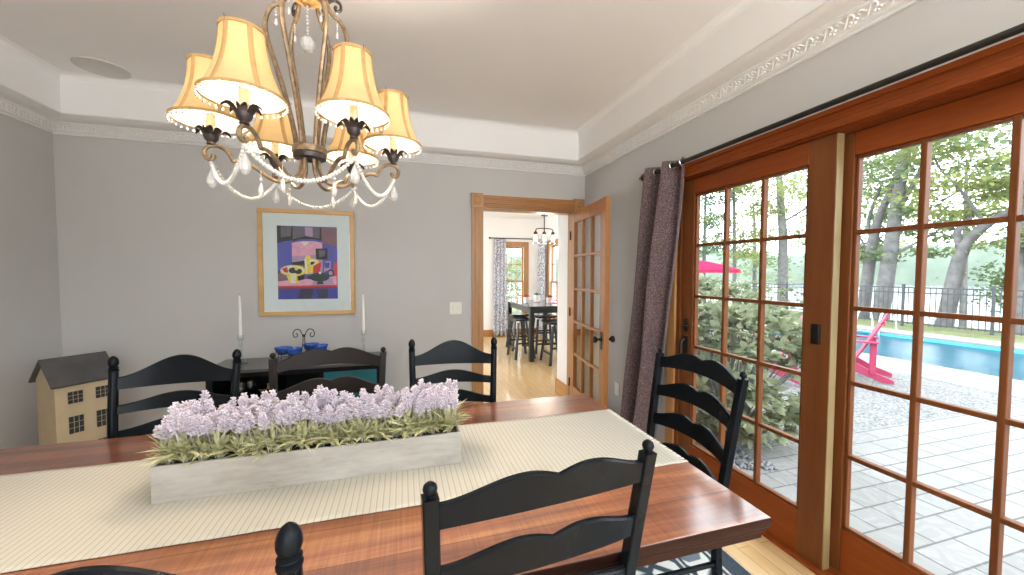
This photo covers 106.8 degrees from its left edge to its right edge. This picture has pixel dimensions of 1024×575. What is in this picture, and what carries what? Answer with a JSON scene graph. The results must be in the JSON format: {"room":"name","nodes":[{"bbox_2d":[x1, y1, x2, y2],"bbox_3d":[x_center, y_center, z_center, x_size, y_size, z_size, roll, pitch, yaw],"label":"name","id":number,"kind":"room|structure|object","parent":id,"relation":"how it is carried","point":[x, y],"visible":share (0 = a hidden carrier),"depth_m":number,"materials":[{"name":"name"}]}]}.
{"room":"dining room","nodes":[
{"label":"dining room","id":0,"kind":"room"},
{"bbox_2d":[0,114,62,448],"bbox_3d":[-2.670,-0.001,-0.005,0.140,2.830,5.945,-1,2,-16],"label":"wall","id":1,"kind":"structure","parent":0,"point":[30,312],"depth_m":2.61,"materials":[{"name":"paint"}]},
{"bbox_2d":[53,134,584,430],"bbox_3d":[-0.816,-0.144,3.677,5.738,2.830,0.115,-1,2,-16],"label":"wall","id":2,"kind":"structure","parent":0,"point":[155,261],"depth_m":3.15,"materials":[{"name":"paint"}]},
{"bbox_2d":[257,208,354,315],"bbox_3d":[-1.784,-0.217,3.321,0.758,0.918,0.028,-1,2,-16],"label":"framed picture","id":3,"kind":"object","parent":2,"relation":"attached to","point":[306,258],"visible":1,"depth_m":3.31,"materials":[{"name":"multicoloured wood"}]},
{"bbox_2d":[277,225,337,298],"bbox_3d":[-1.784,-0.216,3.322,0.472,0.634,0.002,-1,2,-16],"label":"print","id":4,"kind":"object","parent":3,"relation":"attached to","point":[307,255],"depth_m":3.32},
{"bbox_2d":[471,192,584,403],"bbox_3d":[0.166,0.167,3.952,1.208,2.192,0.158,-1,2,-16],"label":"door frame","id":5,"kind":"structure","parent":2,"relation":"attached to","point":[494,203],"depth_m":3.81,"materials":[{"name":"brown wood"}]},
{"bbox_2d":[568,196,614,407],"bbox_3d":[0.707,0.256,3.577,0.194,2.035,0.933,0,2,-9],"label":"door","id":6,"kind":"structure","parent":2,"relation":"in","point":[601,206],"depth_m":3.44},
{"bbox_2d":[0,0,734,129],"bbox_3d":[-0.515,-1.487,0.614,4.650,0.100,6.060,-1,2,-16],"label":"ceiling","id":7,"kind":"structure","parent":0,"point":[546,63],"depth_m":2.31,"materials":[{"name":"paint"}]},
{"bbox_2d":[70,56,131,78],"bbox_3d":[-2.839,-1.518,2.632,0.290,0.010,0.290,-1,2,-16],"label":"ceiling speaker","id":8,"kind":"object","parent":7,"relation":"attached to","point":[100,67],"visible":1,"depth_m":2.62},
{"bbox_2d":[166,0,421,208],"bbox_3d":[-0.630,-0.867,1.169,0.684,1.184,0.649,-1,2,-16],"label":"chandelier","id":9,"kind":"object","parent":7,"relation":"hanging from","point":[221,94],"visible":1,"depth_m":1.08,"materials":[{"name":"fabric"}]},
{"bbox_2d":[194,112,230,144],"bbox_3d":[-0.862,-0.452,1.081,0.085,0.090,0.086,-1,2,-16],"label":"candle","id":10,"kind":"object","parent":9,"relation":"on","point":[211,133],"depth_m":1.08,"materials":[{"name":"wax"}]},
{"bbox_2d":[220,87,262,125],"bbox_3d":[-0.660,-0.446,0.943,0.085,0.090,0.086,-1,2,-16],"label":"candle","id":11,"kind":"object","parent":9,"relation":"on","point":[244,112],"depth_m":0.93,"materials":[{"name":"metal"}]},
{"bbox_2d":[260,143,287,168],"bbox_3d":[-0.830,-0.462,1.340,0.085,0.090,0.086,-1,2,-16],"label":"candle","id":12,"kind":"object","parent":9,"relation":"on","point":[275,150],"depth_m":1.33,"materials":[{"name":"wax"}]},
{"bbox_2d":[340,152,363,172],"bbox_3d":[-0.603,-0.465,1.427,0.085,0.090,0.086,-1,2,-16],"label":"candle","id":13,"kind":"object","parent":9,"relation":"on","point":[350,167],"depth_m":1.42,"materials":[{"name":"wax"}]},
{"bbox_2d":[337,105,369,139],"bbox_3d":[-0.432,-0.448,1.030,0.085,0.090,0.086,-1,2,-16],"label":"candle","id":14,"kind":"object","parent":9,"relation":"on","point":[353,126],"depth_m":1.02,"materials":[{"name":"wax"}]},
{"bbox_2d":[380,137,406,164],"bbox_3d":[-0.400,-0.459,1.289,0.085,0.090,0.086,-1,2,-16],"label":"candle","id":15,"kind":"object","parent":9,"relation":"on","point":[392,156],"depth_m":1.27,"materials":[{"name":"wax"}]},
{"bbox_2d":[483,217,539,329],"bbox_3d":[-1.121,-0.222,8.249,3.880,2.620,0.140,-1,2,-16],"label":"wall","id":16,"kind":"structure","parent":0,"point":[492,227],"depth_m":8.41,"materials":[{"name":"white paint"}]},
{"bbox_2d":[489,237,537,239],"bbox_3d":[0.033,-1.081,8.420,1.133,0.048,0.102,-1,2,-16],"label":"curtain rod","id":17,"kind":"object","parent":16,"relation":"attached to","point":[489,237],"visible":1,"depth_m":8.35,"materials":[{"name":"metal"}]},
{"bbox_2d":[494,239,506,335],"bbox_3d":[-0.260,0.002,8.348,0.312,2.130,0.073,-1,2,-16],"label":"curtain","id":18,"kind":"object","parent":17,"relation":"hanging from","point":[500,270],"visible":1,"depth_m":8.34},
{"bbox_2d":[506,242,528,316],"bbox_3d":[0.053,-0.146,8.548,0.640,1.750,0.100,-1,2,-16],"label":"window","id":19,"kind":"structure","parent":16,"relation":"in","point":[511,245],"depth_m":8.56,"materials":[{"name":"brown wood"}]},
{"bbox_2d":[483,211,550,219],"bbox_3d":[-0.517,-1.496,6.106,3.880,0.100,4.490,-1,2,-16],"label":"ceiling","id":20,"kind":"structure","parent":0,"point":[485,213],"depth_m":8.03,"materials":[{"name":"paint"}]},
{"bbox_2d":[540,215,557,340],"bbox_3d":[1.296,-0.051,6.613,0.140,2.820,4.350,-1,2,-16],"label":"wall","id":21,"kind":"structure","parent":0,"point":[551,221],"depth_m":8.11,"materials":[{"name":"white paint"}]},
{"bbox_2d":[537,239,545,336],"bbox_3d":[0.648,0.004,8.341,0.072,2.130,0.424,-1,2,-16],"label":"curtain","id":22,"kind":"object","parent":21,"relation":"hanging from","point":[541,281],"visible":0.7,"depth_m":8.28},
{"bbox_2d":[547,238,557,318],"bbox_3d":[0.965,-0.107,7.619,0.100,1.750,1.230,-1,2,-16],"label":"window","id":23,"kind":"structure","parent":21,"relation":"in","point":[549,242],"depth_m":8.07,"materials":[{"name":"brown wood"}]},
{"bbox_2d":[557,215,567,384],"bbox_3d":[0.642,-0.061,4.331,0.120,2.620,0.330,-1,2,-16],"label":"wall","id":24,"kind":"structure","parent":0,"point":[562,219],"depth_m":4.34,"materials":[{"name":"white paint"}]},
{"bbox_2d":[555,378,566,395],"bbox_3d":[0.637,1.165,4.388,0.150,0.165,0.343,-1,2,-16],"label":"baseboard","id":25,"kind":"structure","parent":24,"relation":"attached to","point":[560,387],"depth_m":4.38,"materials":[{"name":"brown wood"}]},
{"bbox_2d":[483,335,815,574],"bbox_3d":[-0.600,1.348,3.043,5.778,0.100,10.550,-1,2,-16],"label":"floor","id":26,"kind":"structure","parent":0,"point":[519,379],"depth_m":4.65,"materials":[{"name":"brown wood"}]},
{"bbox_2d":[28,351,108,444],"bbox_3d":[-2.943,0.882,2.567,0.362,0.858,0.309,1,3,24],"label":"house","id":27,"kind":"object","parent":26,"relation":"on","point":[71,391],"visible":0.52,"depth_m":2.47,"materials":[{"name":"wood"}]},
{"bbox_2d":[205,351,386,409],"bbox_3d":[-1.718,0.947,3.161,1.285,0.687,0.435,-1,2,-16],"label":"sideboard","id":28,"kind":"object","parent":26,"relation":"on","point":[252,369],"visible":0.18,"depth_m":3.08,"materials":[{"name":"black paint"}]},
{"bbox_2d":[215,389,268,405],"bbox_3d":[-2.107,0.874,3.046,0.375,0.018,0.325,-1,2,-16],"label":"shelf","id":29,"kind":"object","parent":28,"relation":"attached to","point":[258,392],"depth_m":3.12,"materials":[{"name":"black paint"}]},
{"bbox_2d":[506,312,528,350],"bbox_3d":[0.114,0.809,7.063,0.376,0.666,0.456,-1,2,-16],"label":"bar stool","id":30,"kind":"object","parent":26,"relation":"on","point":[513,314],"visible":0.7,"depth_m":7.04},
{"bbox_2d":[507,316,535,359],"bbox_3d":[0.151,0.836,6.387,0.376,0.666,0.456,-1,2,-19],"label":"bar stool","id":31,"kind":"object","parent":26,"relation":"on","point":[523,319],"visible":0.81,"depth_m":6.45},
{"bbox_2d":[506,300,557,361],"bbox_3d":[0.477,0.711,6.736,0.820,0.885,1.380,-1,2,-16],"label":"bar table","id":32,"kind":"object","parent":26,"relation":"on","point":[532,307],"visible":0.46,"depth_m":6.09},
{"bbox_2d":[534,314,557,353],"bbox_3d":[0.571,0.820,6.809,0.456,0.666,0.376,-1,2,-16],"label":"bar stool","id":33,"kind":"object","parent":26,"relation":"on","point":[547,316],"visible":0.73,"depth_m":6.70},
{"bbox_2d":[540,319,556,365],"bbox_3d":[0.682,0.853,5.989,0.376,0.666,0.456,-1,2,-16],"label":"bar stool","id":34,"kind":"object","parent":26,"relation":"on","point":[546,322],"visible":0.62,"depth_m":5.95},
{"bbox_2d":[636,549,750,574],"bbox_3d":[-0.583,1.365,1.278,3.560,0.007,2.170,-1,2,-16],"label":"rug","id":35,"kind":"object","parent":26,"relation":"on","point":[730,566],"visible":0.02,"depth_m":1.83,"materials":[{"name":"fabric"}]},
{"bbox_2d":[107,349,241,438],"bbox_3d":[-1.433,0.825,1.527,0.486,1.050,0.537,-1,2,-20],"label":"dining chair","id":36,"kind":"object","parent":35,"relation":"on","point":[182,368],"visible":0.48,"depth_m":1.71,"materials":[{"name":"black paint"}]},
{"bbox_2d":[51,521,303,574],"bbox_3d":[-0.572,0.857,0.769,0.486,1.050,0.537,0,2,-6],"label":"dining chair","id":37,"kind":"object","parent":35,"relation":"on","point":[289,560],"visible":1,"depth_m":0.54,"materials":[{"name":"black paint"}]},
{"bbox_2d":[268,347,385,402],"bbox_3d":[-0.786,0.823,1.587,0.500,1.049,0.539,-1,2,-18],"label":"dining chair","id":38,"kind":"object","parent":35,"relation":"on","point":[344,355],"visible":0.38,"depth_m":1.80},
{"bbox_2d":[0,394,770,574],"bbox_3d":[-0.657,0.986,1.220,2.513,0.750,1.093,-1,2,-16],"label":"dining table","id":39,"kind":"object","parent":35,"relation":"on","point":[689,512],"visible":0.26,"depth_m":0.98,"materials":[{"name":"brown wood"}]},
{"bbox_2d":[0,409,687,573],"bbox_3d":[-0.644,0.607,1.235,2.472,0.004,0.525,-1,2,-16],"label":"table runner","id":40,"kind":"object","parent":39,"relation":"on","point":[55,516],"visible":0.72,"depth_m":1.11,"materials":[{"name":"fabric"}]},
{"bbox_2d":[150,423,460,504],"bbox_3d":[-0.615,0.551,1.255,0.873,0.108,0.144,-1,2,-16],"label":"planter box","id":41,"kind":"object","parent":40,"relation":"on","point":[212,477],"visible":0.71,"depth_m":1.17,"materials":[{"name":"grey wood"}]},
{"bbox_2d":[130,415,196,468],"bbox_3d":[-0.980,0.442,1.100,0.137,0.144,0.150,0,2,9],"label":"plant","id":42,"kind":"object","parent":41,"relation":"in","point":[164,431],"visible":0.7,"depth_m":1.08,"materials":[{"name":"green plant"}]},
{"bbox_2d":[138,400,225,466],"bbox_3d":[-0.947,0.421,1.100,0.213,0.186,0.214,1,2,21],"label":"plant","id":43,"kind":"object","parent":41,"relation":"in","point":[182,443],"visible":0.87,"depth_m":1.08,"materials":[{"name":"green plant"}]},
{"bbox_2d":[167,413,231,468],"bbox_3d":[-0.914,0.438,1.130,0.168,0.150,0.180,1,2,18],"label":"plant","id":44,"kind":"object","parent":41,"relation":"in","point":[194,429],"visible":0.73,"depth_m":1.10,"materials":[{"name":"green plant"}]},
{"bbox_2d":[189,390,230,449],"bbox_3d":[-0.964,0.417,1.182,0.206,0.187,0.164,0,2,3],"label":"plant","id":45,"kind":"object","parent":41,"relation":"in","point":[207,402],"visible":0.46,"depth_m":1.16,"materials":[{"name":"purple plant"}]},
{"bbox_2d":[182,409,238,466],"bbox_3d":[-0.865,0.437,1.129,0.143,0.152,0.180,1,3,27],"label":"plant","id":46,"kind":"object","parent":41,"relation":"in","point":[223,421],"visible":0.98,"depth_m":1.12,"materials":[{"name":"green plant"}]},
{"bbox_2d":[206,397,236,451],"bbox_3d":[-0.907,0.431,1.195,0.193,0.158,0.193,2,3,37],"label":"plant","id":47,"kind":"object","parent":41,"relation":"in","point":[220,409],"visible":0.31,"depth_m":1.20,"materials":[{"name":"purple plant"}]},
{"bbox_2d":[206,392,252,448],"bbox_3d":[-0.872,0.426,1.198,0.175,0.168,0.187,2,3,33],"label":"plant","id":48,"kind":"object","parent":41,"relation":"in","point":[227,406],"visible":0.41,"depth_m":1.19,"materials":[{"name":"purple plant"}]},
{"bbox_2d":[202,408,262,457],"bbox_3d":[-0.824,0.438,1.151,0.156,0.147,0.143,-1,2,-21],"label":"plant","id":49,"kind":"object","parent":41,"relation":"in","point":[238,426],"visible":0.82,"depth_m":1.13,"materials":[{"name":"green plant"}]},
{"bbox_2d":[228,396,274,442],"bbox_3d":[-0.823,0.427,1.222,0.191,0.165,0.178,1,2,15],"label":"plant","id":50,"kind":"object","parent":41,"relation":"in","point":[242,399],"visible":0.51,"depth_m":1.21,"materials":[{"name":"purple plant"}]},
{"bbox_2d":[224,399,283,461],"bbox_3d":[-0.777,0.429,1.159,0.202,0.166,0.201,0,2,-11],"label":"plant","id":51,"kind":"object","parent":41,"relation":"in","point":[251,419],"visible":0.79,"depth_m":1.14,"materials":[{"name":"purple plant"}]},
{"bbox_2d":[242,389,279,432],"bbox_3d":[-0.786,0.418,1.231,0.164,0.182,0.207,2,3,43],"label":"plant","id":52,"kind":"object","parent":41,"relation":"in","point":[265,395],"visible":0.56,"depth_m":1.22,"materials":[{"name":"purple plant"}]},
{"bbox_2d":[240,403,298,462],"bbox_3d":[-0.737,0.435,1.168,0.143,0.153,0.180,0,2,-9],"label":"plant","id":53,"kind":"object","parent":41,"relation":"in","point":[262,422],"visible":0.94,"depth_m":1.15,"materials":[{"name":"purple plant"}]},
{"bbox_2d":[262,397,316,458],"bbox_3d":[-0.682,0.428,1.185,0.150,0.165,0.165,-1,2,-17],"label":"plant","id":54,"kind":"object","parent":41,"relation":"in","point":[283,419],"visible":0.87,"depth_m":1.16,"materials":[{"name":"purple plant"}]},
{"bbox_2d":[276,393,331,451],"bbox_3d":[-0.656,0.418,1.188,0.209,0.185,0.208,0,2,0],"label":"plant","id":55,"kind":"object","parent":41,"relation":"in","point":[301,414],"visible":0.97,"depth_m":1.18,"materials":[{"name":"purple plant"}]},
{"bbox_2d":[300,388,333,424],"bbox_3d":[-0.647,0.420,1.262,0.201,0.177,0.160,-1,2,-24],"label":"plant","id":56,"kind":"object","parent":41,"relation":"in","point":[304,396],"visible":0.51,"depth_m":1.25,"materials":[{"name":"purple plant"}]},
{"bbox_2d":[293,401,342,449],"bbox_3d":[-0.610,0.434,1.209,0.179,0.152,0.178,1,2,20],"label":"plant","id":57,"kind":"object","parent":41,"relation":"in","point":[315,418],"visible":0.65,"depth_m":1.19,"materials":[{"name":"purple plant"}]},
{"bbox_2d":[302,384,343,435],"bbox_3d":[-0.630,0.417,1.287,0.176,0.181,0.160,-1,3,-32],"label":"plant","id":58,"kind":"object","parent":41,"relation":"in","point":[325,390],"visible":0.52,"depth_m":1.26,"materials":[{"name":"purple plant"}]},
{"bbox_2d":[307,398,354,446],"bbox_3d":[-0.573,0.434,1.215,0.175,0.151,0.139,0,2,5],"label":"plant","id":59,"kind":"object","parent":41,"relation":"in","point":[334,414],"visible":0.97,"depth_m":1.20,"materials":[{"name":"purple plant"}]},
{"bbox_2d":[310,389,353,436],"bbox_3d":[-0.587,0.424,1.289,0.157,0.166,0.172,2,3,33],"label":"plant","id":60,"kind":"object","parent":41,"relation":"in","point":[343,394],"visible":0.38,"depth_m":1.27,"materials":[{"name":"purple plant"}]},
{"bbox_2d":[327,396,368,444],"bbox_3d":[-0.519,0.432,1.222,0.168,0.156,0.152,-2,3,-36],"label":"plant","id":61,"kind":"object","parent":41,"relation":"in","point":[347,410],"visible":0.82,"depth_m":1.22,"materials":[{"name":"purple plant"}]},
{"bbox_2d":[342,392,386,442],"bbox_3d":[-0.474,0.427,1.233,0.167,0.164,0.152,-2,3,-39],"label":"plant","id":62,"kind":"object","parent":41,"relation":"in","point":[360,410],"visible":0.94,"depth_m":1.23,"materials":[{"name":"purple plant"}]},
{"bbox_2d":[356,398,402,440],"bbox_3d":[-0.446,0.434,1.253,0.187,0.149,0.186,0,2,-9],"label":"plant","id":63,"kind":"object","parent":41,"relation":"in","point":[378,409],"visible":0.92,"depth_m":1.24,"materials":[{"name":"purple plant"}]},
{"bbox_2d":[373,384,394,425],"bbox_3d":[-0.449,0.420,1.321,0.154,0.172,0.194,-1,3,-25],"label":"plant","id":64,"kind":"object","parent":41,"relation":"in","point":[377,387],"visible":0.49,"depth_m":1.31,"materials":[{"name":"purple plant"}]},
{"bbox_2d":[375,399,415,438],"bbox_3d":[-0.385,0.439,1.279,0.170,0.138,0.158,0,2,-2],"label":"plant","id":65,"kind":"object","parent":41,"relation":"in","point":[399,410],"visible":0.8,"depth_m":1.26,"materials":[{"name":"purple plant"}]},
{"bbox_2d":[385,389,407,427],"bbox_3d":[-0.407,0.427,1.331,0.188,0.157,0.187,-2,3,-36],"label":"plant","id":66,"kind":"object","parent":41,"relation":"in","point":[395,400],"visible":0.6,"depth_m":1.31,"materials":[{"name":"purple plant"}]},
{"bbox_2d":[381,384,433,439],"bbox_3d":[-0.356,0.418,1.271,0.162,0.181,0.177,-1,3,-35],"label":"plant","id":67,"kind":"object","parent":41,"relation":"in","point":[407,397],"visible":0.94,"depth_m":1.26,"materials":[{"name":"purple plant"}]},
{"bbox_2d":[402,392,442,436],"bbox_3d":[-0.312,0.431,1.290,0.184,0.152,0.185,0,2,3],"label":"plant","id":68,"kind":"object","parent":41,"relation":"in","point":[421,407],"visible":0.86,"depth_m":1.27,"materials":[{"name":"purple plant"}]},
{"bbox_2d":[408,378,441,426],"bbox_3d":[-0.313,0.418,1.347,0.178,0.174,0.191,0,2,4],"label":"plant","id":69,"kind":"object","parent":41,"relation":"in","point":[421,384],"visible":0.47,"depth_m":1.37,"materials":[{"name":"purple plant"}]},
{"bbox_2d":[409,385,463,434],"bbox_3d":[-0.273,0.421,1.303,0.198,0.172,0.199,1,3,25],"label":"plant","id":70,"kind":"object","parent":41,"relation":"in","point":[432,401],"visible":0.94,"depth_m":1.28,"materials":[{"name":"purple plant"}]},
{"bbox_2d":[428,387,473,432],"bbox_3d":[-0.220,0.425,1.310,0.158,0.164,0.199,-2,3,-40],"label":"plant","id":71,"kind":"object","parent":41,"relation":"in","point":[449,402],"visible":1,"depth_m":1.30,"materials":[{"name":"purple plant"}]},
{"bbox_2d":[439,378,469,418],"bbox_3d":[-0.225,0.420,1.382,0.177,0.168,0.160,-1,3,-27],"label":"plant","id":72,"kind":"object","parent":41,"relation":"on","point":[452,387],"visible":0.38,"depth_m":1.39,"materials":[{"name":"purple plant"}]},
{"bbox_2d":[408,337,496,402],"bbox_3d":[-0.291,0.813,1.902,0.486,1.050,0.537,0,2,-9],"label":"dining chair","id":73,"kind":"object","parent":35,"relation":"on","point":[451,351],"visible":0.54,"depth_m":2.11,"materials":[{"name":"black paint"}]},
{"bbox_2d":[421,439,656,574],"bbox_3d":[-0.005,0.849,0.977,0.500,1.049,0.539,-1,2,-21],"label":"dining chair","id":74,"kind":"object","parent":35,"relation":"on","point":[521,492],"visible":0.98,"depth_m":0.72,"materials":[{"name":"black paint"}]},
{"bbox_2d":[646,347,748,574],"bbox_3d":[0.571,0.826,1.588,0.539,1.049,0.500,-1,2,-16],"label":"dining chair","id":75,"kind":"object","parent":35,"relation":"on","point":[714,370],"visible":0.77,"depth_m":1.57,"materials":[{"name":"black paint"}]},
{"bbox_2d":[584,0,1023,441],"bbox_3d":[1.664,0.059,1.243,0.140,3.030,5.945,-1,2,-16],"label":"wall","id":76,"kind":"structure","parent":0,"point":[924,31],"depth_m":2.00,"materials":[{"name":"paint"}]},
{"bbox_2d":[0,0,832,160],"bbox_3d":[-0.519,-1.294,0.634,4.370,0.284,5.805,-1,2,-16],"label":"trim","id":77,"kind":"structure","parent":76,"relation":"attached to","point":[744,24],"depth_m":2.76,"materials":[{"name":"white paint"}]},
{"bbox_2d":[0,0,920,175],"bbox_3d":[-0.520,-1.106,0.641,4.370,0.117,5.805,-1,2,-16],"label":"crown molding","id":78,"kind":"structure","parent":76,"relation":"attached to","point":[837,21],"depth_m":2.59,"materials":[{"name":"paint"}]},
{"bbox_2d":[679,133,844,569],"bbox_3d":[1.321,0.299,2.214,0.100,2.032,0.976,-1,2,-16],"label":"door","id":79,"kind":"structure","parent":76,"relation":"in","point":[803,525],"depth_m":1.87,"materials":[{"name":"brown wood"}]},
{"bbox_2d":[639,23,1023,179],"bbox_3d":[1.477,-0.779,1.440,0.102,0.060,3.212,-1,2,-16],"label":"curtain rod","id":80,"kind":"object","parent":76,"relation":"attached to","point":[1018,29],"visible":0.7,"depth_m":1.47,"materials":[{"name":"metal"}]},
{"bbox_2d":[620,157,685,439],"bbox_3d":[1.016,0.207,2.879,0.164,2.179,0.679,-1,2,-16],"label":"curtain","id":81,"kind":"object","parent":80,"relation":"hanging from","point":[662,192],"visible":0.88,"depth_m":2.81,"materials":[{"name":"grey fabric"}]},
{"bbox_2d":[665,34,1023,574],"bbox_3d":[1.490,0.275,1.816,0.202,2.152,2.065,-1,2,-16],"label":"doorway frame","id":82,"kind":"object","parent":76,"relation":"attached to","point":[1002,64],"visible":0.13,"depth_m":1.61,"materials":[{"name":"brown wood"}]},
{"bbox_2d":[829,80,1023,574],"bbox_3d":[1.653,0.333,1.389,0.044,2.032,0.870,-1,2,-16],"label":"door","id":83,"kind":"structure","parent":76,"relation":"in","point":[851,552],"depth_m":1.51,"materials":[{"name":"brown wood"}]},
{"label":"outside","id":84,"kind":"structure","parent":0,"visible":0},
{"bbox_2d":[507,238,1005,286],"bbox_3d":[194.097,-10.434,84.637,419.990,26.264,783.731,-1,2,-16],"label":"hills","id":85,"kind":"structure","parent":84,"point":[938,267],"depth_m":176.32,"materials":[{"name":"green plant"}]},
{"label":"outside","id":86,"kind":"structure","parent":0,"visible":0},
{"bbox_2d":[507,282,1003,393],"bbox_3d":[107.671,1.270,114.286,570.000,0.300,680.000,-1,2,-16],"label":"lake water","id":87,"kind":"structure","parent":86,"point":[927,296],"depth_m":73.03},
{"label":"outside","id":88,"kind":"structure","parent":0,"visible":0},
{"bbox_2d":[857,330,1023,383],"bbox_3d":[9.891,2.075,3.394,3.850,1.170,14.900,-1,2,-16],"label":"basin","id":89,"kind":"object","parent":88,"point":[882,334],"depth_m":8.87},
{"bbox_2d":[776,332,1023,380],"bbox_3d":[9.899,1.551,3.350,3.750,0.001,14.850,-1,2,-16],"label":"pool water","id":90,"kind":"structure","parent":89,"relation":"in","point":[977,360],"depth_m":7.69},
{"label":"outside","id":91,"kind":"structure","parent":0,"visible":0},
{"bbox_2d":[710,325,1023,397],"bbox_3d":[9.516,1.437,3.938,5.600,0.060,16.200,-1,2,-16],"label":"pool deck","id":92,"kind":"object","parent":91,"point":[938,373],"depth_m":6.09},
{"bbox_2d":[699,260,740,272],"bbox_3d":[5.033,0.176,10.564,2.088,2.110,2.088,-2,3,-38],"label":"parasol","id":93,"kind":"object","parent":92,"relation":"on","point":[704,266],"visible":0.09,"depth_m":9.68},
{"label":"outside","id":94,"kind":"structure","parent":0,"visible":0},
{"bbox_2d":[695,335,1023,450],"bbox_3d":[2.905,1.280,7.014,5.408,0.016,6.600,-1,2,-16],"label":"gravel bed","id":95,"kind":"object","parent":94,"point":[872,409],"visible":0.09,"depth_m":4.62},
{"bbox_2d":[697,273,767,391],"bbox_3d":[2.587,0.582,4.985,1.347,1.547,1.326,-1,2,-16],"label":"rhododendron shrub","id":96,"kind":"object","parent":95,"relation":"on","point":[707,288],"visible":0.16,"depth_m":4.77,"materials":[{"name":"green plant"}]},
{"bbox_2d":[696,299,802,450],"bbox_3d":[2.065,0.739,3.627,1.332,1.333,1.452,-1,2,-16],"label":"rhododendron shrub","id":97,"kind":"object","parent":95,"relation":"on","point":[780,321],"visible":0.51,"depth_m":3.24,"materials":[{"name":"green plant"}]},
{"bbox_2d":[855,313,893,384],"bbox_3d":[5.111,0.821,5.765,0.980,1.004,0.790,2,3,43],"label":"garden chair","id":98,"kind":"object","parent":95,"relation":"on","point":[870,370],"visible":0.36,"depth_m":5.43,"materials":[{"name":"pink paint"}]},
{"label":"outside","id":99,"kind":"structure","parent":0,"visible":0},
{"bbox_2d":[512,308,1023,343],"bbox_3d":[14.538,3.620,14.736,31.988,5.200,44.000,-1,2,-16],"label":"ground","id":100,"kind":"structure","parent":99,"point":[1019,339],"depth_m":10.44,"materials":[{"name":"soil"}]},
{"bbox_2d":[507,253,557,299],"bbox_3d":[-0.194,-1.081,14.053,5.453,4.279,3.980,1,3,27],"label":"tree","id":101,"kind":"object","parent":100,"relation":"on","point":[511,267],"visible":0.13,"depth_m":13.70,"materials":[{"name":"green plant"}]},
{"bbox_2d":[699,186,750,301],"bbox_3d":[11.045,-4.165,22.197,5.714,12.247,5.979,0,2,-7],"label":"tree","id":102,"kind":"object","parent":100,"relation":"on","point":[703,251],"visible":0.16,"depth_m":21.44,"materials":[{"name":"green plant"}]},
{"bbox_2d":[700,175,804,303],"bbox_3d":[13.396,-3.953,21.942,6.106,11.459,6.357,2,3,38],"label":"tree","id":103,"kind":"object","parent":100,"relation":"on","point":[736,255],"visible":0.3,"depth_m":21.48,"materials":[{"name":"green plant"}]},
{"bbox_2d":[712,205,803,303],"bbox_3d":[16.123,-0.639,24.983,6.286,9.806,7.450,-1,2,-16],"label":"tree","id":104,"kind":"object","parent":100,"relation":"on","point":[755,263],"visible":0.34,"depth_m":24.83,"materials":[{"name":"green plant"}]},
{"bbox_2d":[749,285,802,309],"bbox_3d":[10.737,0.429,15.489,2.068,1.055,1.893,-1,2,-16],"label":"rhododendron shrub","id":105,"kind":"object","parent":100,"relation":"on","point":[781,289],"visible":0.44,"depth_m":15.08,"materials":[{"name":"green plant"}]},
{"bbox_2d":[555,280,1023,335],"bbox_3d":[11.869,0.596,11.013,7.330,1.372,25.630,-1,3,-32],"label":"fence","id":106,"kind":"object","parent":100,"relation":"on","point":[994,289],"visible":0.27,"depth_m":10.79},
{"bbox_2d":[736,170,874,309],"bbox_3d":[15.337,-4.670,20.087,6.585,12.456,7.299,1,3,29],"label":"tree","id":107,"kind":"object","parent":100,"relation":"on","point":[780,189],"visible":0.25,"depth_m":20.64,"materials":[{"name":"green plant"}]},
{"bbox_2d":[760,153,953,251],"bbox_3d":[17.857,-1.765,19.812,7.381,12.673,8.408,-1,2,-16],"label":"tree","id":108,"kind":"object","parent":100,"relation":"on","point":[904,241],"visible":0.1,"depth_m":19.59,"materials":[{"name":"green plant"}]},
{"bbox_2d":[773,140,987,317],"bbox_3d":[12.814,-2.509,13.431,6.472,7.572,5.747,0,2,-9],"label":"tree","id":109,"kind":"object","parent":100,"relation":"on","point":[873,241],"visible":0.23,"depth_m":13.09,"materials":[{"name":"green plant"}]},
{"bbox_2d":[861,123,1011,319],"bbox_3d":[12.780,-3.264,11.921,6.533,9.215,5.944,1,2,14],"label":"tree","id":110,"kind":"object","parent":100,"relation":"on","point":[890,251],"visible":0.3,"depth_m":12.25,"materials":[{"name":"green plant"}]},
{"bbox_2d":[863,124,1010,326],"bbox_3d":[20.223,-1.794,16.764,6.156,13.189,7.372,-1,2,-16],"label":"tree","id":111,"kind":"object","parent":100,"relation":"on","point":[965,280],"visible":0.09,"depth_m":16.82,"materials":[{"name":"green plant"}]},
{"bbox_2d":[864,122,1023,326],"bbox_3d":[13.241,-2.446,10.931,5.433,7.665,6.057,1,3,27],"label":"tree","id":112,"kind":"object","parent":100,"relation":"on","point":[963,246],"visible":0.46,"depth_m":10.90,"materials":[{"name":"green plant"}]},
{"bbox_2d":[936,256,1004,312],"bbox_3d":[13.875,0.316,10.558,2.148,2.439,2.524,-1,2,-16],"label":"tree","id":113,"kind":"object","parent":100,"relation":"on","point":[988,266],"visible":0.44,"depth_m":10.74,"materials":[{"name":"green plant"}]},
{"bbox_2d":[980,122,1023,333],"bbox_3d":[13.588,-2.740,9.186,3.392,8.362,3.586,0,2,-6],"label":"tree","id":114,"kind":"object","parent":100,"relation":"on","point":[1021,255],"visible":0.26,"depth_m":9.86,"materials":[{"name":"green plant"}]},
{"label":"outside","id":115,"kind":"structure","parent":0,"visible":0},
{"bbox_2d":[735,404,1023,574],"bbox_3d":[5.138,1.614,-0.757,5.408,0.060,9.585,-1,2,-16],"label":"ground","id":116,"kind":"structure","parent":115,"point":[956,453],"depth_m":2.76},
{"bbox_2d":[710,446,778,470],"bbox_3d":[1.788,1.414,3.088,0.561,0.034,0.399,-1,2,-16],"label":"loose stones","id":117,"kind":"object","parent":116,"relation":"on","point":[766,465],"visible":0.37,"depth_m":3.05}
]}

